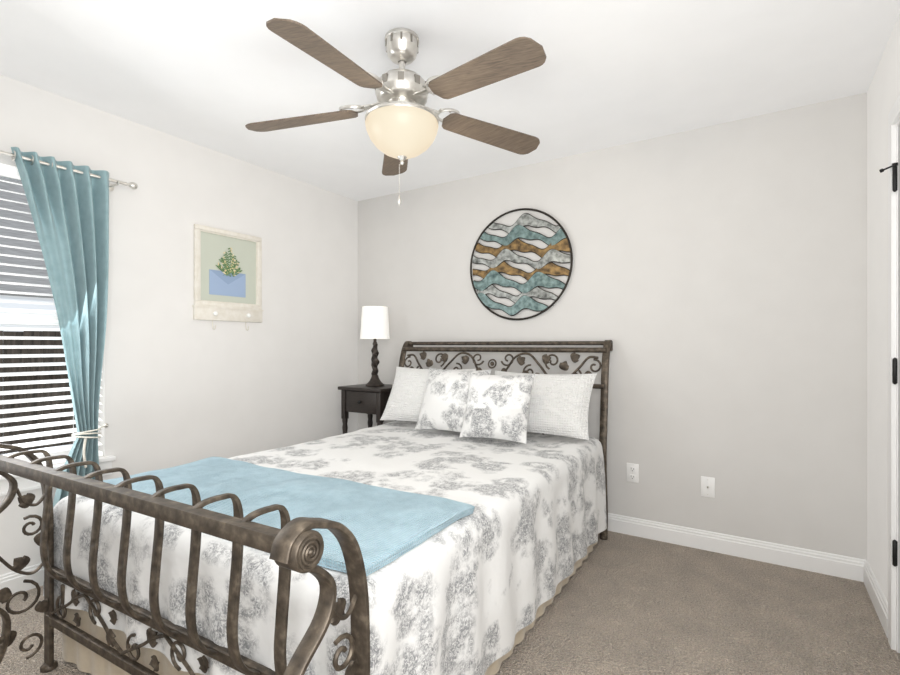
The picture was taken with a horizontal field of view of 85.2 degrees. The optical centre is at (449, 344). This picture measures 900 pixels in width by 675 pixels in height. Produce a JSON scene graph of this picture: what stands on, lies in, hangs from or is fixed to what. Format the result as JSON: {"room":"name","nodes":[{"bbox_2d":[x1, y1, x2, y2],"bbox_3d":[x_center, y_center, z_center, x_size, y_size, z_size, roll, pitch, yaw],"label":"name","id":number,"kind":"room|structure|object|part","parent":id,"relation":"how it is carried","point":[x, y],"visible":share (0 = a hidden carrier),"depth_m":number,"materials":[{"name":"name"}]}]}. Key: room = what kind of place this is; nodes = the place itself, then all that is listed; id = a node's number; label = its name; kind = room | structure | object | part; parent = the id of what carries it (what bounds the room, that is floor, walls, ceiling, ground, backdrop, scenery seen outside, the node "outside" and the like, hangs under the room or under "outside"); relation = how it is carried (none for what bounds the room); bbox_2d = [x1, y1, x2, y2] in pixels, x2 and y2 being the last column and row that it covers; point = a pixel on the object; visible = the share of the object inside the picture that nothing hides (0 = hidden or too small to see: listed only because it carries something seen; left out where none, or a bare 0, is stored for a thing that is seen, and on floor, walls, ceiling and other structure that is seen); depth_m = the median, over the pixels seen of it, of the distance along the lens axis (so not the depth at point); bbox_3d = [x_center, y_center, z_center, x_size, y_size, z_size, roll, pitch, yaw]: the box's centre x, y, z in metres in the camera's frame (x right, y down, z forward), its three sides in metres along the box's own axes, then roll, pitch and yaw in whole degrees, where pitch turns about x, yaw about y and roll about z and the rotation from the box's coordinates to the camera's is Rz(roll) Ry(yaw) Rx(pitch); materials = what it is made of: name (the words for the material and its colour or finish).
{"room":"bedroom","nodes":[
{"label":"bedroom","id":0,"kind":"room"},
{"bbox_2d":[0,75,357,574],"bbox_3d":[-1.835,-0.040,2.796,0.120,2.440,3.860,0,0,33],"label":"wall","id":1,"kind":"structure","parent":0,"point":[180,385],"depth_m":3.05,"materials":[{"name":"paint"}]},
{"bbox_2d":[0,176,115,495],"bbox_3d":[-2.159,-0.075,2.244,0.139,1.550,1.070,0,0,33],"label":"window","id":2,"kind":"structure","parent":1,"relation":"in","point":[25,484],"depth_m":2.40,"materials":[{"name":"white"}]},
{"bbox_2d":[0,163,102,465],"bbox_3d":[-2.155,-0.126,2.241,0.056,1.444,0.972,0,0,33],"label":"window blinds","id":3,"kind":"object","parent":2,"relation":"attached to","point":[9,171],"visible":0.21,"depth_m":2.39,"materials":[{"name":"white plastic"}]},
{"bbox_2d":[0,147,137,507],"bbox_3d":[-2.181,0.132,2.016,0.139,2.073,1.632,0,0,33],"label":"curtain","id":4,"kind":"object","parent":1,"relation":"attached to","point":[68,202],"visible":0.71,"depth_m":2.45,"materials":[{"name":"teal fabric"}]},
{"bbox_3d":[-2.191,-0.862,2.022,0.114,0.052,1.632,0,0,33],"label":"rod","id":5,"kind":"part","parent":4,"relation":"part of","materials":[{"name":"silver metal"}]},
{"bbox_2d":[192,224,263,330],"bbox_3d":[-1.449,-0.427,3.238,0.053,0.657,0.496,0,0,33],"label":"picture frame","id":6,"kind":"object","parent":1,"relation":"attached to","point":[227,275],"visible":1,"depth_m":3.23,"materials":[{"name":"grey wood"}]},
{"bbox_2d":[0,531,899,674],"bbox_3d":[-0.340,1.210,1.839,3.670,0.060,3.860,0,0,33],"label":"floor","id":7,"kind":"structure","parent":0,"point":[623,604],"depth_m":2.07,"materials":[{"name":"beige carpet"}]},
{"bbox_2d":[0,340,612,674],"bbox_3d":[-0.296,0.575,2.360,1.595,1.213,2.644,0,0,30],"label":"bed","id":8,"kind":"object","parent":7,"relation":"on","point":[454,521],"visible":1,"depth_m":1.62,"materials":[{"name":"white fabric"}]},
{"bbox_2d":[77,456,474,578],"bbox_3d":[-0.670,0.549,1.759,1.422,0.046,0.554,0,0,30],"label":"blanket","id":9,"kind":"object","parent":8,"relation":"on","point":[393,530],"depth_m":1.62,"materials":[{"name":"blue fabric"}]},
{"bbox_2d":[338,384,392,433],"bbox_3d":[-0.597,0.752,3.876,0.442,0.855,0.377,0,0,33],"label":"nightstand","id":10,"kind":"object","parent":7,"relation":"on","point":[363,398],"visible":0.48,"depth_m":3.74,"materials":[{"name":"black wood"}]},
{"bbox_2d":[360,306,389,386],"bbox_3d":[-0.594,0.011,3.872,0.234,0.625,0.234,0,0,33],"label":"lamp","id":11,"kind":"object","parent":10,"relation":"on","point":[374,323],"visible":1,"depth_m":3.79,"materials":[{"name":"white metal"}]},
{"bbox_2d":[0,0,899,200],"bbox_3d":[-0.340,-1.300,1.839,3.670,0.080,3.860,0,0,33],"label":"ceiling","id":12,"kind":"structure","parent":0,"point":[217,75],"depth_m":2.21,"materials":[{"name":"paint"}]},
{"bbox_2d":[245,18,546,205],"bbox_3d":[-0.202,-0.916,1.968,1.299,0.688,1.282,0,0,33],"label":"fan","id":13,"kind":"object","parent":12,"relation":"hanging from","point":[402,120],"visible":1,"depth_m":1.91,"materials":[{"name":"brown wood"}]},
{"bbox_3d":[-0.197,-0.843,2.010,0.300,0.145,0.300,0,0,33],"label":"lamp shade","id":14,"kind":"part","parent":13,"relation":"part of","materials":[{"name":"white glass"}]},
{"bbox_2d":[358,93,866,559],"bbox_3d":[0.668,-0.040,3.414,3.430,2.440,0.120,0,0,33],"label":"wall","id":15,"kind":"structure","parent":0,"point":[715,291],"depth_m":2.85,"materials":[{"name":"paint"}]},
{"bbox_2d":[470,208,572,319],"bbox_3d":[0.484,-0.565,3.442,0.785,0.785,0.032,0,0,33],"label":"wall art","id":16,"kind":"object","parent":15,"relation":"attached to","point":[545,266],"visible":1,"depth_m":3.42,"materials":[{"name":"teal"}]},
{"bbox_2d":[627,463,638,482],"bbox_3d":[1.135,0.795,3.039,0.072,0.116,0.009,0,0,33],"label":"duplex electrical outlet","id":17,"kind":"object","parent":15,"relation":"attached to","point":[632,472],"visible":1,"depth_m":3.04,"materials":[{"name":"white plastic"}]},
{"bbox_2d":[701,476,714,497],"bbox_3d":[1.481,0.818,2.811,0.072,0.116,0.019,0,0,33],"label":"outlet","id":18,"kind":"object","parent":15,"relation":"attached to","point":[707,486],"visible":1,"depth_m":2.81,"materials":[{"name":"white plastic"}]},
{"bbox_2d":[867,14,899,648],"bbox_3d":[1.155,-0.040,0.882,0.120,2.440,3.860,0,0,33],"label":"wall","id":19,"kind":"structure","parent":0,"point":[883,92],"depth_m":2.18,"materials":[{"name":"paint"}]},
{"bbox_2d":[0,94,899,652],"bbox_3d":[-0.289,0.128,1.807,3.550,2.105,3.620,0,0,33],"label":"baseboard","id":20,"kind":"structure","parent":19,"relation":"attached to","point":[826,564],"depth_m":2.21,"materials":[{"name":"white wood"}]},
{"bbox_2d":[879,163,897,566],"bbox_3d":[1.494,0.166,1.551,0.108,2.005,0.836,0,0,33],"label":"door hinges","id":21,"kind":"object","parent":19,"relation":"in","point":[894,166],"depth_m":1.88,"materials":[{"name":"black metal"}]},
{"label":"outside","id":22,"kind":"structure","parent":0,"visible":0},
{"bbox_2d":[0,177,76,453],"bbox_3d":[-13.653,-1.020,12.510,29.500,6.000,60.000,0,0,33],"label":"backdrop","id":23,"kind":"structure","parent":22,"point":[18,242],"depth_m":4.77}
]}

